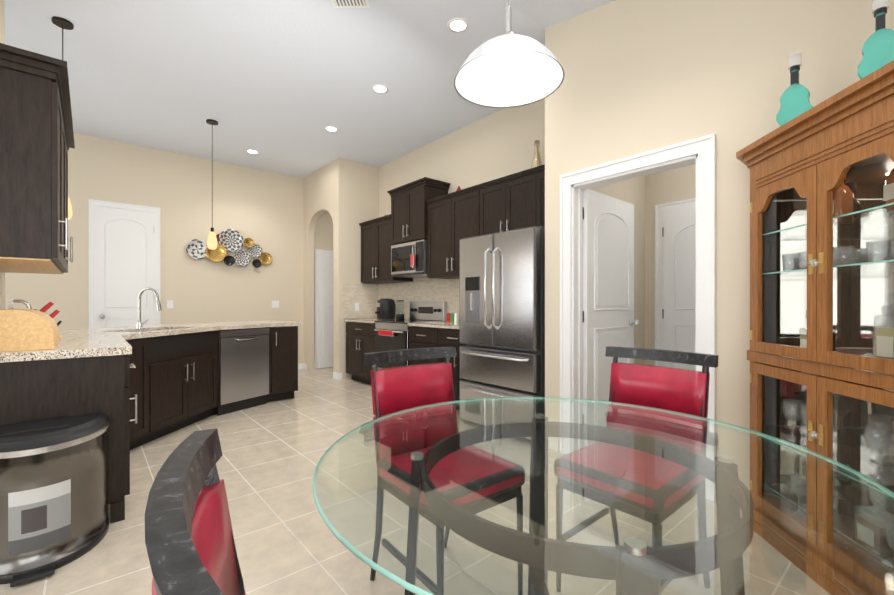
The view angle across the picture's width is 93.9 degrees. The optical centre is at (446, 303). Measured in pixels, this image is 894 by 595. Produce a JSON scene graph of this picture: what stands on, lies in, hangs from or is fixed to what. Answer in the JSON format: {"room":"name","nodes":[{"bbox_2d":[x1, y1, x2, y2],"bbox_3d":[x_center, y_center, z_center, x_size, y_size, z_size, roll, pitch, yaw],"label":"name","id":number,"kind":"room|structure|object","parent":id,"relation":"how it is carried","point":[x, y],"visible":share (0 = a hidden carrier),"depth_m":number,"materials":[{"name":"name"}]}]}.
{"room":"kitchen","nodes":[
{"label":"kitchen","id":0,"kind":"room"},
{"bbox_2d":[5,0,613,177],"bbox_3d":[-0.988,-1.901,2.784,8.400,0.817,10.400,0,0,-41],"label":"ceiling","id":1,"kind":"structure","parent":0,"point":[278,85],"depth_m":3.92,"materials":[{"name":"white paint"}]},
{"bbox_2d":[51,16,73,219],"bbox_3d":[-3.014,-1.434,3.273,0.130,1.552,0.130,0,0,-41],"label":"pendant light","id":2,"kind":"object","parent":1,"relation":"hanging from","point":[62,23],"visible":0.35,"depth_m":3.27,"materials":[{"name":"brown metal"}]},
{"bbox_2d":[206,119,217,249],"bbox_3d":[-2.849,-1.436,5.062,0.130,1.552,0.130,0,0,-41],"label":"pendant light","id":3,"kind":"object","parent":1,"relation":"hanging from","point":[212,241],"visible":1,"depth_m":5.04,"materials":[{"name":"brown metal"}]},
{"bbox_2d":[246,149,258,153],"bbox_3d":[-2.828,-2.209,6.067,0.175,0.008,0.175,0,0,43],"label":"recessed light","id":4,"kind":"object","parent":1,"relation":"in","point":[250,151],"depth_m":6.05,"materials":[{"name":"white"}]},
{"bbox_2d":[324,126,337,131],"bbox_3d":[-1.463,-2.208,5.274,0.175,0.008,0.175,0,0,25],"label":"recessed light","id":5,"kind":"object","parent":1,"relation":"in","point":[328,128],"depth_m":5.26,"materials":[{"name":"white"}]},
{"bbox_2d":[331,0,369,7],"bbox_3d":[-0.711,-2.199,2.890,0.270,0.021,0.420,0,0,1],"label":"ceiling vent","id":6,"kind":"object","parent":1,"relation":"in","point":[350,4],"visible":0.96,"depth_m":3.05,"materials":[{"name":"white metal"}]},
{"bbox_2d":[372,84,388,93],"bbox_3d":[-0.688,-2.207,4.293,0.175,0.008,0.175,0,0,43],"label":"recessed light","id":7,"kind":"object","parent":1,"relation":"in","point":[381,89],"depth_m":4.29,"materials":[{"name":"white"}]},
{"bbox_2d":[447,18,468,32],"bbox_3d":[0.088,-2.206,3.311,0.175,0.008,0.175,0,0,43],"label":"recessed light","id":8,"kind":"object","parent":1,"relation":"in","point":[457,25],"depth_m":3.31,"materials":[{"name":"white"}]},
{"bbox_2d":[454,0,564,107],"bbox_3d":[0.216,-1.414,1.472,0.384,1.266,0.384,0,0,-41],"label":"light","id":9,"kind":"object","parent":1,"relation":"hanging from","point":[508,68],"visible":1,"depth_m":1.53,"materials":[{"name":"white glass"}]},
{"bbox_2d":[0,367,830,594],"bbox_3d":[-0.988,1.200,2.787,8.400,0.100,10.400,0,0,-41],"label":"floor","id":10,"kind":"structure","parent":0,"point":[287,541],"depth_m":2.17,"materials":[{"name":"tile"}]},
{"bbox_2d":[0,412,108,587],"bbox_3d":[-1.829,0.853,1.862,0.510,0.596,0.390,0,0,-41],"label":"trash can","id":11,"kind":"object","parent":10,"relation":"on","point":[53,494],"visible":0.98,"depth_m":1.81,"materials":[{"name":"silver metal"}]},
{"bbox_2d":[0,356,131,523],"bbox_3d":[-2.122,0.710,2.268,0.604,0.880,0.505,0,0,-41],"label":"base cabinet","id":12,"kind":"object","parent":10,"relation":"on","point":[33,390],"depth_m":2.13,"materials":[{"name":"brown wood"}]},
{"bbox_2d":[0,320,300,363],"bbox_3d":[-2.234,0.249,3.766,2.375,0.040,3.050,0,0,-41],"label":"countertop","id":13,"kind":"structure","parent":12,"relation":"on","point":[130,340],"depth_m":3.64,"materials":[{"name":"beige stone"}]},
{"bbox_2d":[8,299,31,308],"bbox_3d":[-2.837,0.101,2.782,0.124,0.264,0.023,0,0,-41],"label":"decor","id":14,"kind":"object","parent":13,"relation":"on","point":[11,302],"visible":0.19,"depth_m":2.76,"materials":[{"name":"silver metal"}]},
{"bbox_2d":[0,309,61,351],"bbox_3d":[-2.258,0.129,2.204,0.325,0.200,0.470,0,0,-41],"label":"bread box","id":15,"kind":"object","parent":13,"relation":"on","point":[25,329],"visible":1,"depth_m":2.06,"materials":[{"name":"brown wood"}]},
{"bbox_2d":[39,302,59,317],"bbox_3d":[-2.513,0.108,2.500,0.282,0.242,0.110,0,0,-41],"label":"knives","id":16,"kind":"object","parent":13,"relation":"on","point":[46,307],"visible":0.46,"depth_m":2.54,"materials":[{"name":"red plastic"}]},
{"bbox_2d":[136,287,161,327],"bbox_3d":[-2.787,0.037,3.901,0.188,0.381,0.220,0,0,-41],"label":"faucet","id":17,"kind":"object","parent":13,"relation":"on","point":[139,323],"visible":1,"depth_m":3.88,"materials":[{"name":"silver metal"}]},
{"bbox_2d":[132,352,159,448],"bbox_3d":[-2.404,0.714,3.248,0.247,0.870,0.236,0,0,-41],"label":"base cabinet","id":18,"kind":"object","parent":10,"relation":"on","point":[145,384],"depth_m":3.33,"materials":[{"name":"brown wood"}]},
{"bbox_2d":[160,356,199,436],"bbox_3d":[-2.377,0.820,3.599,0.360,0.658,0.347,0,0,-41],"label":"base cabinet","id":19,"kind":"object","parent":10,"relation":"on","point":[179,379],"depth_m":3.70,"materials":[{"name":"brown wood"}]},
{"bbox_2d":[145,428,245,594],"bbox_3d":[-0.095,0.681,0.589,0.532,0.949,0.460,0,0,-30],"label":"chair","id":20,"kind":"object","parent":10,"relation":"on","point":[190,543],"visible":1,"depth_m":0.50,"materials":[{"name":"red leather"}]},
{"bbox_2d":[200,352,227,419],"bbox_3d":[-2.348,0.820,3.978,0.348,0.658,0.360,0,0,-41],"label":"base cabinet","id":21,"kind":"object","parent":10,"relation":"on","point":[214,368],"depth_m":4.19,"materials":[{"name":"brown wood"}]},
{"bbox_2d":[212,344,275,412],"bbox_3d":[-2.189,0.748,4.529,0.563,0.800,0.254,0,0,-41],"label":"dishwasher","id":22,"kind":"object","parent":10,"relation":"on","point":[251,371],"depth_m":4.57,"materials":[{"name":"silver metal"}]},
{"bbox_2d":[276,344,297,400],"bbox_3d":[-2.124,0.708,5.154,0.282,0.880,0.647,0,0,-41],"label":"base cabinet","id":23,"kind":"object","parent":10,"relation":"on","point":[286,354],"depth_m":4.94,"materials":[{"name":"brown wood"}]},
{"bbox_2d":[374,302,446,368],"bbox_3d":[-0.501,0.560,5.509,0.676,1.175,0.756,0,0,-41],"label":"range","id":24,"kind":"object","parent":10,"relation":"on","point":[391,335],"visible":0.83,"depth_m":5.43,"materials":[{"name":"silver metal"}]},
{"bbox_2d":[364,347,524,594],"bbox_3d":[-0.011,0.680,1.679,0.467,0.949,0.542,0,0,-41],"label":"chair","id":25,"kind":"object","parent":10,"relation":"on","point":[397,389],"visible":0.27,"depth_m":1.71,"materials":[{"name":"red leather"}]},
{"bbox_2d":[344,164,544,409],"bbox_3d":[-0.129,-0.207,5.103,0.662,2.710,3.770,0,0,-41],"label":"kitchen cabinets","id":26,"kind":"object","parent":10,"relation":"on","point":[437,217],"visible":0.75,"depth_m":4.99,"materials":[{"name":"brown wood"}]},
{"bbox_2d":[375,298,395,318],"bbox_3d":[-0.907,0.074,6.122,0.315,0.305,0.280,0,0,-41],"label":"air fryer","id":27,"kind":"object","parent":26,"relation":"on","point":[386,308],"visible":0.98,"depth_m":6.02,"materials":[{"name":"black plastic"}]},
{"bbox_2d":[396,300,403,319],"bbox_3d":[-0.667,0.089,5.946,0.120,0.275,0.120,0,0,-41],"label":"blender jar","id":28,"kind":"object","parent":26,"relation":"on","point":[400,316],"visible":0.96,"depth_m":5.90,"materials":[{"name":"black plastic"}]},
{"bbox_2d":[391,239,426,277],"bbox_3d":[-0.410,-0.587,5.586,0.426,0.430,0.750,0,0,-41],"label":"microwave","id":29,"kind":"object","parent":26,"relation":"attached to","point":[408,259],"visible":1,"depth_m":5.43,"materials":[{"name":"silver metal"}]},
{"bbox_2d":[452,313,458,321],"bbox_3d":[0.116,0.173,5.155,0.056,0.109,0.055,0,0,-41],"label":"spice jar","id":30,"kind":"object","parent":26,"relation":"on","point":[452,317],"depth_m":5.14,"materials":[{"name":"white plastic"}]},
{"bbox_2d":[459,226,544,439],"bbox_3d":[0.699,0.249,3.940,0.896,1.800,0.905,0,0,-41],"label":"fridge","id":31,"kind":"object","parent":10,"relation":"on","point":[502,307],"visible":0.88,"depth_m":3.61,"materials":[{"name":"grey metal"}]},
{"bbox_2d":[313,397,893,594],"bbox_3d":[0.321,0.768,1.090,1.279,0.767,1.279,0,0,-41],"label":"dining table","id":32,"kind":"object","parent":10,"relation":"on","point":[634,566],"visible":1,"depth_m":0.88,"materials":[{"name":"clear glass"}]},
{"bbox_2d":[554,346,718,594],"bbox_3d":[0.759,0.680,1.690,0.532,0.949,0.460,0,0,-41],"label":"chair","id":33,"kind":"object","parent":10,"relation":"on","point":[686,391],"visible":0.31,"depth_m":1.69,"materials":[{"name":"red leather"}]},
{"bbox_2d":[736,60,893,594],"bbox_3d":[1.611,0.174,1.723,0.848,1.955,0.848,0,0,-41],"label":"china cabinet","id":34,"kind":"object","parent":10,"relation":"on","point":[820,354],"visible":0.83,"depth_m":1.86,"materials":[{"name":"brown wood"}]},
{"bbox_2d":[776,52,812,125],"bbox_3d":[1.599,-0.973,1.918,0.049,0.338,0.130,0,0,-41],"label":"decorative bottle","id":35,"kind":"object","parent":34,"relation":"on","point":[794,100],"visible":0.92,"depth_m":1.91,"materials":[{"name":"teal glass"}]},
{"bbox_2d":[858,0,893,78],"bbox_3d":[1.568,-0.958,1.509,0.046,0.308,0.119,0,0,-41],"label":"decorative bottle","id":36,"kind":"object","parent":34,"relation":"on","point":[878,50],"visible":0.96,"depth_m":1.50,"materials":[{"name":"teal glass"}]},
{"bbox_2d":[0,0,893,490],"bbox_3d":[-0.991,-0.530,2.796,7.150,3.360,9.160,0,0,-41],"label":"wall","id":37,"kind":"structure","parent":0,"point":[640,76],"depth_m":3.35,"materials":[{"name":"beige paint"}]},
{"bbox_2d":[0,272,4,308],"bbox_3d":[-2.613,0.005,2.354,0.008,0.430,1.500,0,0,-41],"label":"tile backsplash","id":38,"kind":"structure","parent":37,"relation":"attached to","point":[2,276],"depth_m":2.83,"materials":[{"name":"tile"}]},
{"bbox_2d":[0,55,63,266],"bbox_3d":[-2.208,-0.674,2.141,0.328,0.910,0.490,0,0,-41],"label":"upper cabinet","id":39,"kind":"object","parent":37,"relation":"attached to","point":[36,134],"depth_m":2.00,"materials":[{"name":"brown wood"}]},
{"bbox_2d":[0,111,71,273],"bbox_3d":[-2.594,-0.675,2.591,0.328,0.910,0.924,0,0,-41],"label":"upper cabinet","id":40,"kind":"object","parent":37,"relation":"attached to","point":[4,267],"depth_m":2.70,"materials":[{"name":"brown wood"}]},
{"bbox_2d":[89,199,159,328],"bbox_3d":[-4.405,-0.112,5.726,0.780,2.520,0.028,0,0,-41],"label":"door frame","id":41,"kind":"structure","parent":37,"relation":"attached to","point":[92,203],"depth_m":5.55,"materials":[{"name":"white wood"}]},
{"bbox_2d":[96,206,154,328],"bbox_3d":[-4.372,-0.075,5.690,0.633,2.430,0.112,0,0,-41],"label":"door","id":42,"kind":"structure","parent":37,"relation":"in","point":[124,257],"depth_m":5.68,"materials":[{"name":"white wood"}]},
{"bbox_2d":[167,300,172,307],"bbox_3d":[-4.024,0.007,6.066,0.075,0.120,0.006,0,0,-41],"label":"switch plate","id":43,"kind":"object","parent":37,"relation":"attached to","point":[169,302],"depth_m":6.06,"materials":[{"name":"white plastic"}]},
{"bbox_2d":[186,229,271,267],"bbox_3d":[-3.379,-0.878,6.554,1.235,0.590,0.099,0,0,-41],"label":"art","id":44,"kind":"object","parent":37,"relation":"attached to","point":[230,240],"visible":0.96,"depth_m":6.55,"materials":[{"name":"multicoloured metal"}]},
{"bbox_2d":[272,301,278,307],"bbox_3d":[-2.893,0.007,7.035,0.120,0.120,0.006,0,0,-41],"label":"switch plate","id":45,"kind":"object","parent":37,"relation":"attached to","point":[275,304],"depth_m":7.03,"materials":[{"name":"white plastic"}]},
{"bbox_2d":[314,249,332,368],"bbox_3d":[-2.019,0.091,7.614,0.820,2.110,0.028,0,0,-41],"label":"door frame","id":46,"kind":"structure","parent":37,"relation":"attached to","point":[316,251],"depth_m":7.36,"materials":[{"name":"white wood"}]},
{"bbox_2d":[319,253,332,367],"bbox_3d":[-1.986,0.123,7.576,0.680,2.030,0.112,0,0,-41],"label":"hallway door","id":47,"kind":"structure","parent":37,"relation":"in","point":[325,310],"depth_m":7.45,"materials":[{"name":"white wood"}]},
{"bbox_2d":[355,303,358,310],"bbox_3d":[-1.399,0.047,6.492,0.075,0.120,0.006,0,0,-41],"label":"switch plate","id":48,"kind":"object","parent":37,"relation":"attached to","point":[356,304],"depth_m":6.49,"materials":[{"name":"white plastic"}]},
{"bbox_2d":[342,283,377,317],"bbox_3d":[-1.356,-0.045,6.539,0.617,0.535,0.009,0,0,-41],"label":"tile backsplash","id":49,"kind":"structure","parent":37,"relation":"attached to","point":[366,297],"depth_m":6.52,"materials":[{"name":"tile"}]},
{"bbox_2d":[378,277,458,318],"bbox_3d":[-0.196,-0.074,5.686,0.008,0.592,2.813,0,0,-41],"label":"tile backsplash","id":50,"kind":"structure","parent":37,"relation":"attached to","point":[428,290],"depth_m":5.87,"materials":[{"name":"tile"}]},
{"bbox_2d":[298,363,558,450],"bbox_3d":[-0.988,1.100,2.834,6.859,0.100,8.869,0,0,-41],"label":"baseboard","id":51,"kind":"structure","parent":37,"relation":"attached to","point":[337,376],"depth_m":6.31,"materials":[{"name":"white"}]},
{"bbox_2d":[582,189,639,446],"bbox_3d":[1.351,0.127,3.484,0.830,2.030,0.189,0,0,-41],"label":"door","id":52,"kind":"structure","parent":37,"relation":"in","point":[608,270],"depth_m":3.38,"materials":[{"name":"white wood"}]},
{"bbox_2d":[560,133,715,501],"bbox_3d":[1.268,0.080,2.869,0.151,2.140,1.050,0,0,-41],"label":"door frame","id":53,"kind":"structure","parent":37,"relation":"attached to","point":[700,152],"depth_m":3.03,"materials":[{"name":"white wood"}]},
{"bbox_2d":[662,208,695,370],"bbox_3d":[2.358,0.126,3.764,0.112,2.030,0.809,0,0,-41],"label":"room door","id":54,"kind":"structure","parent":37,"relation":"in","point":[679,236],"depth_m":3.96,"materials":[{"name":"white wood"}]}
]}

